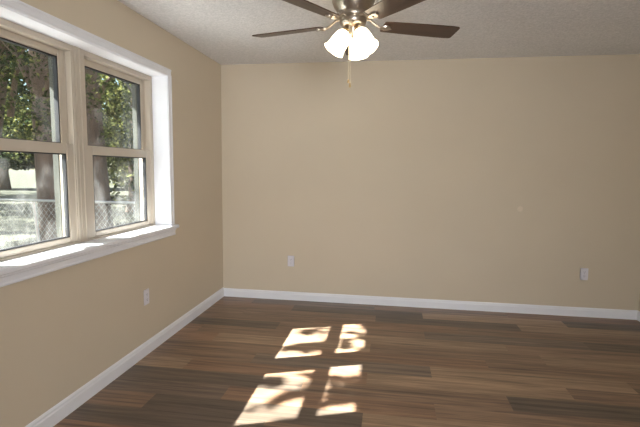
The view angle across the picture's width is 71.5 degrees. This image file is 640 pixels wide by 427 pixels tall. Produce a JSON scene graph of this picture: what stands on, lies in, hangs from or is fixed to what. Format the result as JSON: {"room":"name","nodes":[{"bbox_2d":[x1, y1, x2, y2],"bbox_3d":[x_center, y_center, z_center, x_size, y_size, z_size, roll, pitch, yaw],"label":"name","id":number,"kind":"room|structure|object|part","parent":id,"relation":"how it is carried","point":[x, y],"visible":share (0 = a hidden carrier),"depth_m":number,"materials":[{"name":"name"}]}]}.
{"room":"empty room","nodes":[
{"label":"empty room","id":0,"kind":"room"},
{"bbox_2d":[0,0,222,426],"bbox_3d":[-1.576,0.038,1.564,0.090,2.540,6.420,2,6,9],"label":"wall","id":1,"kind":"structure","parent":0,"point":[61,329],"depth_m":2.98,"materials":[{"name":"beige paint"}]},
{"bbox_2d":[0,0,174,224],"bbox_3d":[-1.446,-0.440,2.720,0.248,1.235,1.805,2,6,9],"label":"trim","id":2,"kind":"structure","parent":1,"relation":"attached to","point":[18,12],"depth_m":3.33,"materials":[{"name":"white paint"}]},
{"bbox_2d":[0,224,178,286],"bbox_3d":[-1.386,0.217,2.775,0.166,0.083,1.855,2,6,9],"label":"trim","id":3,"kind":"structure","parent":1,"relation":"attached to","point":[14,270],"depth_m":2.50,"materials":[{"name":"white paint"}]},
{"bbox_2d":[25,287,223,426],"bbox_3d":[-1.528,1.149,1.726,0.014,0.098,6.300,2,6,9],"label":"baseboard","id":4,"kind":"structure","parent":1,"relation":"attached to","point":[50,418],"depth_m":2.91,"materials":[{"name":"white paint"}]},
{"bbox_2d":[143,288,148,305],"bbox_3d":[-1.277,0.614,3.277,0.009,0.116,0.072,2,6,9],"label":"electrical outlet","id":5,"kind":"object","parent":1,"relation":"attached to","point":[146,292],"visible":1,"depth_m":3.27,"materials":[{"name":"white plastic"}]},
{"bbox_2d":[53,296,639,426],"bbox_3d":[0.485,1.251,1.421,4.110,0.001,6.300,2,6,9],"label":"floor","id":6,"kind":"structure","parent":0,"point":[242,361],"depth_m":3.06,"materials":[{"name":"wood"}]},
{"bbox_2d":[118,0,639,64],"bbox_3d":[0.425,-1.239,1.187,4.530,0.120,6.540,2,6,9],"label":"ceiling","id":7,"kind":"structure","parent":0,"point":[221,30],"depth_m":3.34,"materials":[{"name":"white paint"}]},
{"bbox_2d":[252,0,459,87],"bbox_3d":[0.191,-1.033,2.667,1.286,0.588,1.246,2,6,9],"label":"ceiling fan","id":8,"kind":"object","parent":7,"relation":"hanging from","point":[356,40],"visible":1,"depth_m":2.57,"materials":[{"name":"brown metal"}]},
{"bbox_3d":[-0.193,-1.136,2.788,0.475,0.033,0.139,3,6,24],"label":"blade","id":9,"kind":"part","parent":8,"relation":"part of","materials":[{"name":"brown wood"}]},
{"bbox_3d":[-0.088,-1.086,2.305,0.139,0.033,0.475,6,8,41],"label":"blade","id":10,"kind":"part","parent":8,"relation":"part of","materials":[{"name":"brown wood"}]},
{"bbox_3d":[0.052,-1.136,2.680,0.171,0.063,0.048,3,6,24],"label":"blade arm","id":11,"kind":"part","parent":8,"relation":"part of","materials":[{"name":"silver metal"}]},
{"bbox_3d":[0.090,-1.118,2.503,0.048,0.063,0.171,6,8,41],"label":"blade arm","id":12,"kind":"part","parent":8,"relation":"part of","materials":[{"name":"silver metal"}]},
{"bbox_3d":[0.117,-1.012,2.614,0.128,0.132,0.128,34,-1,-12],"label":"lamp shade","id":13,"kind":"part","parent":8,"relation":"part of","materials":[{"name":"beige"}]},
{"bbox_3d":[0.170,-0.946,2.562,0.016,0.345,0.006,-3,7,-32],"label":"pull chain","id":14,"kind":"part","parent":8,"relation":"part of","materials":[{"name":"gold metal"}]},
{"bbox_3d":[0.177,-0.936,2.559,0.006,0.363,0.013,4,6,29],"label":"pull chain","id":15,"kind":"part","parent":8,"relation":"part of","materials":[{"name":"gold metal"}]},
{"bbox_3d":[0.227,-1.020,2.706,0.128,0.132,0.128,3,40,20],"label":"lamp shade","id":16,"kind":"part","parent":8,"relation":"part of","materials":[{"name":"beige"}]},
{"bbox_3d":[0.252,-1.005,2.566,0.128,0.132,0.128,-4,-27,-40],"label":"lamp shade","id":17,"kind":"part","parent":8,"relation":"part of","materials":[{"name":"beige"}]},
{"bbox_3d":[0.271,-1.114,2.485,0.048,0.063,0.171,-3,7,-30],"label":"blade arm","id":18,"kind":"part","parent":8,"relation":"part of","materials":[{"name":"silver metal"}]},
{"bbox_3d":[0.345,-1.129,2.650,0.171,0.063,0.048,-1,6,-12],"label":"blade arm","id":19,"kind":"part","parent":8,"relation":"part of","materials":[{"name":"silver metal"}]},
{"bbox_3d":[0.406,-1.076,2.256,0.139,0.033,0.475,-3,7,-30],"label":"blade","id":20,"kind":"part","parent":8,"relation":"part of","materials":[{"name":"brown wood"}]},
{"bbox_3d":[0.607,-1.119,2.709,0.475,0.033,0.139,-1,6,-12],"label":"blade","id":21,"kind":"part","parent":8,"relation":"part of","materials":[{"name":"brown wood"}]},
{"bbox_2d":[221,54,639,309],"bbox_3d":[1.013,-0.221,4.458,4.310,2.540,0.120,2,6,9],"label":"wall","id":22,"kind":"structure","parent":0,"point":[411,179],"depth_m":4.37,"materials":[{"name":"beige paint"}]},
{"bbox_2d":[288,256,293,266],"bbox_3d":[-0.306,0.500,4.670,0.072,0.116,0.009,2,6,9],"label":"electrical outlet","id":23,"kind":"object","parent":22,"relation":"attached to","point":[290,258],"visible":1,"depth_m":4.67,"materials":[{"name":"white plastic"}]},
{"bbox_2d":[224,288,637,319],"bbox_3d":[0.975,0.905,4.506,4.100,0.089,0.014,2,6,9],"label":"baseboard","id":24,"kind":"structure","parent":22,"relation":"attached to","point":[230,292],"depth_m":4.47,"materials":[{"name":"white paint"}]},
{"bbox_2d":[580,268,588,279],"bbox_3d":[2.516,0.577,4.235,0.072,0.116,0.009,2,6,9],"label":"electrical outlet","id":25,"kind":"object","parent":22,"relation":"attached to","point":[583,271],"visible":1,"depth_m":4.23,"materials":[{"name":"white plastic"}]},
{"bbox_3d":[2.579,0.149,0.924,0.120,2.540,6.420,2,6,9],"label":"wall","id":26,"kind":"structure","parent":0,"visible":0},
{"bbox_2d":[637,311,639,321],"bbox_3d":[2.509,1.261,1.105,0.014,0.089,6.300,2,6,9],"label":"baseboard","id":27,"kind":"structure","parent":26,"relation":"attached to","point":[638,312],"depth_m":4.16,"materials":[{"name":"white paint"}]},
{"bbox_3d":[-1.707,0.227,1.664,0.190,2.940,6.540,2,6,9],"label":"wall","id":28,"kind":"structure","parent":0,"visible":0},
{"bbox_2d":[0,17,82,260],"bbox_3d":[-1.613,-0.348,2.313,0.177,1.221,0.856,2,6,9],"label":"window","id":29,"kind":"structure","parent":28,"relation":"in","point":[64,146],"depth_m":2.62,"materials":[{"name":"beige plastic"}]},
{"bbox_3d":[-1.589,-0.630,2.282,0.034,0.590,0.764,2,6,9],"label":"sash","id":30,"kind":"part","parent":29,"relation":"part of","materials":[{"name":"beige plastic"}]},
{"bbox_3d":[-1.558,-0.088,2.330,0.036,0.588,0.764,2,6,9],"label":"sash","id":31,"kind":"part","parent":29,"relation":"part of","materials":[{"name":"beige plastic"}]},
{"bbox_3d":[-1.671,-0.350,2.322,0.060,1.221,0.856,2,6,9],"label":"frame","id":32,"kind":"part","parent":29,"relation":"part of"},
{"bbox_2d":[74,46,88,241],"bbox_3d":[-1.513,-0.405,2.734,0.124,1.190,0.053,2,6,9],"label":"trim","id":33,"kind":"structure","parent":28,"relation":"attached to","point":[78,60],"depth_m":2.72,"materials":[{"name":"beige plastic"}]},
{"bbox_2d":[81,49,154,239],"bbox_3d":[-1.480,-0.432,3.168,0.177,1.221,0.856,2,6,9],"label":"window","id":34,"kind":"structure","parent":28,"relation":"in","point":[142,152],"depth_m":3.43,"materials":[{"name":"beige plastic"}]},
{"bbox_3d":[-1.455,-0.713,3.136,0.034,0.590,0.764,2,6,9],"label":"sash","id":35,"kind":"part","parent":34,"relation":"part of","materials":[{"name":"beige plastic"}]},
{"bbox_3d":[-1.425,-0.172,3.185,0.036,0.588,0.764,2,6,9],"label":"sash","id":36,"kind":"part","parent":34,"relation":"part of","materials":[{"name":"beige plastic"}]},
{"bbox_3d":[-1.537,-0.433,3.177,0.060,1.221,0.856,2,6,9],"label":"frame","id":37,"kind":"part","parent":34,"relation":"part of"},
{"label":"outside","id":38,"kind":"structure","parent":0,"visible":0},
{"bbox_2d":[0,170,135,248],"bbox_3d":[-51.080,-6.033,73.006,220.000,0.150,220.000,2,6,9],"label":"ground","id":39,"kind":"structure","parent":38,"point":[23,182],"depth_m":17.68,"materials":[{"name":"grey concrete"}]},
{"bbox_2d":[0,41,28,137],"bbox_3d":[-11.770,-4.099,11.227,13.132,9.589,7.177,3,6,21],"label":"tree","id":40,"kind":"object","parent":39,"relation":"on","point":[13,83],"visible":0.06,"depth_m":10.78,"materials":[{"name":"green plant"}]},
{"bbox_2d":[0,51,34,188],"bbox_3d":[-22.555,-7.143,32.291,8.318,11.029,6.455,2,6,9],"label":"cedar tree","id":41,"kind":"object","parent":39,"relation":"on","point":[6,163],"visible":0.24,"depth_m":31.39,"materials":[{"name":"green plant"}]},
{"bbox_2d":[2,44,33,163],"bbox_3d":[-13.350,-4.736,21.177,6.141,8.660,5.669,2,6,9],"label":"tree","id":42,"kind":"object","parent":39,"relation":"on","point":[12,131],"visible":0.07,"depth_m":20.78,"materials":[{"name":"green plant"}]},
{"bbox_2d":[0,40,56,241],"bbox_3d":[-7.259,-3.327,7.473,7.283,8.647,5.408,-2,6,-21],"label":"shade tree","id":43,"kind":"object","parent":39,"relation":"on","point":[36,75],"visible":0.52,"depth_m":8.01,"materials":[{"name":"green plant"}]},
{"bbox_2d":[0,198,135,247],"bbox_3d":[-10.425,0.324,7.886,20.497,1.423,0.076,2,6,9],"label":"fence","id":44,"kind":"object","parent":39,"relation":"on","point":[33,201],"visible":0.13,"depth_m":6.88,"materials":[{"name":"silver metal"}]},
{"bbox_3d":[-4.403,0.492,6.973,0.166,1.404,0.048,2,6,9],"label":"fence post","id":45,"kind":"part","parent":44,"relation":"part of","materials":[{"name":"silver metal"}]},
{"bbox_3d":[-10.861,-0.373,7.870,19.600,0.042,0.041,2,6,9],"label":"rail","id":46,"kind":"part","parent":44,"relation":"part of","materials":[{"name":"silver metal"}]},
{"bbox_2d":[85,68,132,229],"bbox_3d":[-3.942,-2.246,8.440,3.010,6.375,2.767,2,6,9],"label":"leaning tree","id":47,"kind":"object","parent":39,"relation":"on","point":[94,91],"visible":0.32,"depth_m":8.35,"materials":[{"name":"green plant"}]},
{"bbox_2d":[99,76,126,127],"bbox_3d":[-22.115,-10.120,43.671,10.767,14.721,9.714,2,6,9],"label":"tree","id":48,"kind":"object","parent":39,"relation":"on","point":[99,76],"visible":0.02,"depth_m":42.30,"materials":[{"name":"green plant"}]},
{"bbox_2d":[101,79,126,177],"bbox_3d":[-13.480,-6.666,33.318,8.642,10.112,7.925,2,6,9],"label":"tree","id":49,"kind":"object","parent":39,"relation":"on","point":[113,79],"visible":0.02,"depth_m":32.02,"materials":[{"name":"green plant"}]},
{"bbox_2d":[99,73,134,211],"bbox_3d":[-6.969,-3.396,16.870,6.204,7.011,5.042,4,7,32],"label":"tree","id":50,"kind":"object","parent":39,"relation":"on","point":[130,170],"visible":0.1,"depth_m":16.46,"materials":[{"name":"green plant"}]},
{"bbox_2d":[104,80,129,182],"bbox_3d":[-10.651,-4.757,26.983,6.637,7.633,5.314,5,7,34],"label":"tree","id":51,"kind":"object","parent":39,"relation":"on","point":[117,80],"visible":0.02,"depth_m":25.82,"materials":[{"name":"green plant"}]},
{"bbox_2d":[102,80,132,168],"bbox_3d":[-4.836,-3.150,10.022,4.722,7.835,4.012,2,6,9],"label":"tree","id":52,"kind":"object","parent":39,"relation":"on","point":[128,85],"visible":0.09,"depth_m":9.73,"materials":[{"name":"green plant"}]},
{"bbox_2d":[105,85,130,190],"bbox_3d":[-8.549,-3.437,22.118,5.041,6.016,4.566,2,6,9],"label":"tree","id":53,"kind":"object","parent":39,"relation":"on","point":[123,189],"visible":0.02,"depth_m":22.21,"materials":[{"name":"green plant"}]}
]}

